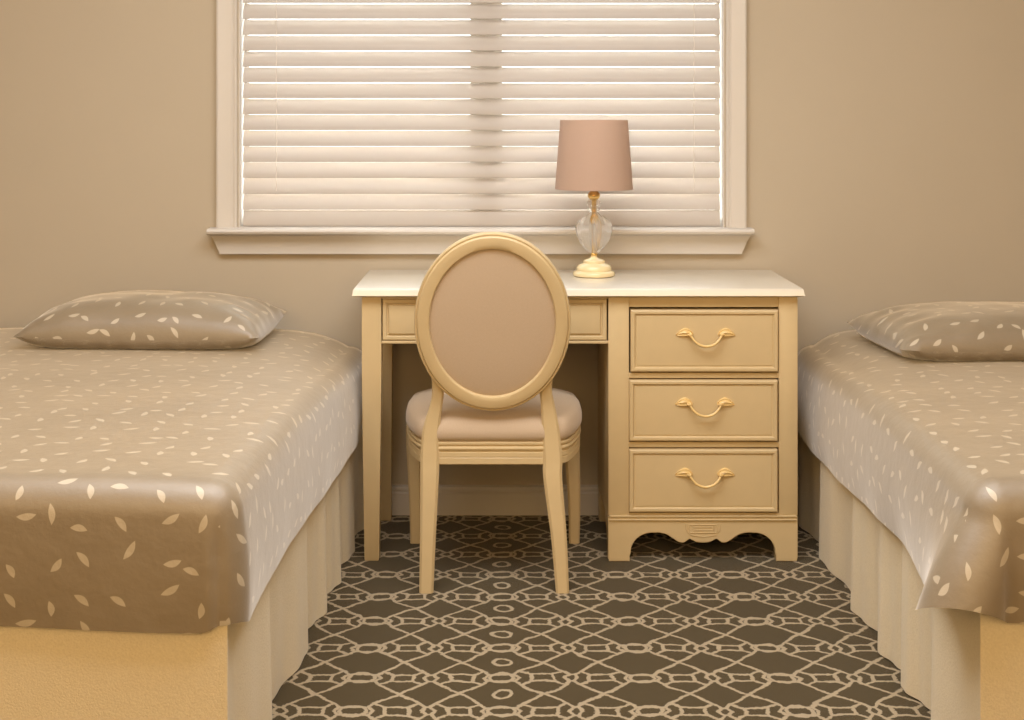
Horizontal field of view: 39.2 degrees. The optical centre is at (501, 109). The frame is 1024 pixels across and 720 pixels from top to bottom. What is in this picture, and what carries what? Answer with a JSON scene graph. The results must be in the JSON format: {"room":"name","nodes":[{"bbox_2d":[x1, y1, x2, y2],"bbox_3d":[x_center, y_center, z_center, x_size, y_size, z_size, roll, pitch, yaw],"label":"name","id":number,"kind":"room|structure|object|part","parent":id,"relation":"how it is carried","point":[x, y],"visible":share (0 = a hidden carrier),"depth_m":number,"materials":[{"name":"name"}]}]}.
{"room":"bedroom","nodes":[
{"label":"bedroom","id":0,"kind":"room"},
{"bbox_2d":[0,0,1023,484],"bbox_3d":[-0.150,-0.047,4.530,5.200,2.600,0.160,0,0,0],"label":"wall","id":1,"kind":"structure","parent":0,"point":[885,138],"depth_m":4.45,"materials":[{"name":"beige paint"}]},
{"bbox_2d":[206,0,754,253],"bbox_3d":[-0.064,-0.279,4.726,2.305,1.485,0.687,0,0,0],"label":"window","id":2,"kind":"structure","parent":1,"relation":"in","point":[228,238],"depth_m":4.43,"materials":[{"name":"cream painted wood"},{"name":"glass"}]},
{"bbox_3d":[-0.066,0.373,4.494,1.673,0.020,0.222,0,0,0],"label":"sill","id":3,"kind":"part","parent":2,"relation":"part of","materials":[{"name":"white wood"}]},
{"bbox_2d":[243,0,719,225],"bbox_3d":[-0.064,-0.295,4.493,1.488,1.312,0.056,0,0,0],"label":"window blind","id":4,"kind":"object","parent":2,"relation":"attached to","point":[299,170],"visible":0.98,"depth_m":4.49,"materials":[{"name":"beige plastic"}]},
{"bbox_3d":[-0.703,-0.327,4.473,0.004,1.160,0.006,0,0,0],"label":"lift cord","id":5,"kind":"part","parent":4,"relation":"part of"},
{"bbox_3d":[-0.064,0.337,4.491,1.488,0.049,0.028,0,0,0],"label":"rail","id":6,"kind":"part","parent":4,"relation":"part of","materials":[{"name":"beige plastic"}]},
{"bbox_3d":[0.598,-0.327,4.473,0.004,1.160,0.006,0,0,0],"label":"lift cord","id":7,"kind":"part","parent":4,"relation":"part of","materials":[{"name":"white fabric"}]},
{"bbox_3d":[-0.064,-0.295,4.555,1.497,1.316,0.040,0,0,0],"label":"sash","id":8,"kind":"part","parent":2,"relation":"part of","materials":[{"name":"white wood"}]},
{"bbox_2d":[392,485,597,514],"bbox_3d":[-0.150,1.206,4.442,5.200,0.091,0.016,0,0,0],"label":"baseboard","id":9,"kind":"structure","parent":1,"relation":"attached to","point":[452,499],"depth_m":4.43,"materials":[{"name":"beige wood"}]},
{"bbox_2d":[272,515,930,719],"bbox_3d":[-0.150,1.293,1.455,5.400,0.080,6.310,0,0,0],"label":"floor","id":10,"kind":"structure","parent":0,"point":[690,629],"depth_m":3.42,"materials":[{"name":"carpet"}]},
{"bbox_2d":[0,327,363,719],"bbox_3d":[-1.118,0.954,3.474,1.391,0.590,1.816,0,0,2],"label":"bed","id":11,"kind":"object","parent":10,"relation":"on","point":[176,525],"visible":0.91,"depth_m":2.69,"materials":[{"name":"beige fabric"}]},
{"bbox_2d":[13,290,285,348],"bbox_3d":[-0.995,0.592,4.135,0.676,0.133,0.420,0,0,2],"label":"pillow","id":12,"kind":"object","parent":11,"relation":"on","point":[135,319],"visible":1,"depth_m":3.96,"materials":[{"name":"beige fabric"}]},
{"bbox_2d":[406,231,581,593],"bbox_3d":[-0.025,0.781,3.921,0.503,0.942,0.561,0,0,0],"label":"dining chair","id":13,"kind":"object","parent":10,"relation":"on","point":[492,316],"visible":1,"depth_m":3.72,"materials":[{"name":"beige paint"}]},
{"bbox_3d":[-0.254,1.080,4.153,0.045,0.344,0.046,0,0,0],"label":"leg","id":14,"kind":"part","parent":13,"relation":"part of","materials":[{"name":"beige paint"}]},
{"bbox_3d":[-0.183,0.968,3.751,0.063,0.569,0.066,0,0,0],"label":"leg","id":15,"kind":"part","parent":13,"relation":"part of","materials":[{"name":"beige paint"}]},
{"bbox_3d":[-0.025,0.546,3.700,0.324,0.392,0.092,0,0,0],"label":"panel","id":16,"kind":"part","parent":13,"relation":"part of","materials":[{"name":"beige fabric"}]},
{"bbox_3d":[-0.025,0.546,3.697,0.403,0.473,0.115,0,0,0],"label":"frame","id":17,"kind":"part","parent":13,"relation":"part of","materials":[{"name":"beige paint"}]},
{"bbox_3d":[-0.022,0.896,3.972,0.484,0.062,0.453,0,0,0],"label":"seat rail","id":18,"kind":"part","parent":13,"relation":"part of","materials":[{"name":"beige paint"}]},
{"bbox_3d":[-0.022,0.824,3.972,0.490,0.084,0.458,0,0,0],"label":"seat","id":19,"kind":"part","parent":13,"relation":"part of","materials":[{"name":"beige fabric"}]},
{"bbox_3d":[0.137,0.968,3.751,0.075,0.569,0.066,0,0,0],"label":"leg","id":20,"kind":"part","parent":13,"relation":"part of","materials":[{"name":"beige paint"}]},
{"bbox_3d":[0.203,1.080,4.153,0.048,0.344,0.046,0,0,0],"label":"leg","id":21,"kind":"part","parent":13,"relation":"part of","materials":[{"name":"beige paint"}]},
{"bbox_2d":[352,270,804,560],"bbox_3d":[0.211,0.873,4.193,1.252,0.759,0.477,0,0,0],"label":"desk","id":22,"kind":"object","parent":10,"relation":"on","point":[698,369],"visible":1,"depth_m":3.98,"materials":[{"name":"beige paint"}]},
{"bbox_3d":[-0.362,0.884,4.010,0.054,0.736,0.052,0,0,0],"label":"leg","id":23,"kind":"part","parent":22,"relation":"part of","materials":[{"name":"beige paint"}]},
{"bbox_3d":[-0.362,0.884,4.400,0.054,0.736,0.050,0,0,0],"label":"leg","id":24,"kind":"part","parent":22,"relation":"part of","materials":[{"name":"beige paint"}]},
{"bbox_3d":[-0.019,0.583,4.000,0.631,0.133,0.028,0,0,0],"label":"drawer rail","id":25,"kind":"part","parent":22,"relation":"part of","materials":[{"name":"beige paint"}]},
{"bbox_3d":[-0.021,0.583,4.138,0.623,0.114,0.304,0,0,0],"label":"drawer","id":26,"kind":"part","parent":22,"relation":"part of","materials":[{"name":"beige paint"}]},
{"bbox_2d":[555,120,632,277],"bbox_3d":[0.273,0.261,4.262,0.231,0.462,0.231,0,0,0],"label":"table lamp","id":27,"kind":"object","parent":22,"relation":"on","point":[594,156],"visible":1,"depth_m":4.18,"materials":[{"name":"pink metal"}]},
{"bbox_3d":[0.273,0.332,4.262,0.037,0.206,0.037,0,0,0],"label":"stem","id":28,"kind":"part","parent":27,"relation":"part of","materials":[{"name":"clear glass"}]},
{"bbox_3d":[0.273,0.132,4.262,0.231,0.204,0.231,0,0,0],"label":"lamp shade","id":29,"kind":"part","parent":27,"relation":"part of","materials":[{"name":"fabric"}]},
{"bbox_3d":[0.558,1.028,4.130,0.412,0.174,0.309,0,0,0],"label":"drawer","id":30,"kind":"part","parent":22,"relation":"part of","materials":[{"name":"beige paint"}]},
{"bbox_3d":[0.558,0.833,4.130,0.412,0.169,0.309,0,0,0],"label":"drawer","id":31,"kind":"part","parent":22,"relation":"part of","materials":[{"name":"beige paint"}]},
{"bbox_3d":[0.561,0.640,4.130,0.409,0.172,0.309,0,0,0],"label":"drawer","id":32,"kind":"part","parent":22,"relation":"part of","materials":[{"name":"beige paint"}]},
{"bbox_3d":[0.562,0.823,3.967,0.164,0.052,0.025,0,0,0],"label":"handle","id":33,"kind":"part","parent":22,"relation":"part of","materials":[{"name":"gold metal"}]},
{"bbox_3d":[0.562,1.018,3.967,0.164,0.052,0.025,0,0,0],"label":"handle","id":34,"kind":"part","parent":22,"relation":"part of","materials":[{"name":"gold metal"}]},
{"bbox_3d":[0.564,0.630,3.967,0.164,0.052,0.025,0,0,0],"label":"handle","id":35,"kind":"part","parent":22,"relation":"part of","materials":[{"name":"gold metal"}]},
{"bbox_2d":[798,330,1023,719],"bbox_3d":[1.361,0.956,3.456,1.162,0.586,1.863,0,0,1],"label":"bed","id":36,"kind":"object","parent":10,"relation":"on","point":[911,471],"visible":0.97,"depth_m":3.07,"materials":[{"name":"beige fabric"}]},
{"bbox_2d":[846,301,1023,360],"bbox_3d":[1.375,0.604,4.010,0.690,0.118,0.500,0,0,-4],"label":"pillow","id":37,"kind":"object","parent":36,"relation":"on","point":[948,330],"visible":1,"depth_m":3.83,"materials":[{"name":"beige fabric"}]}
]}

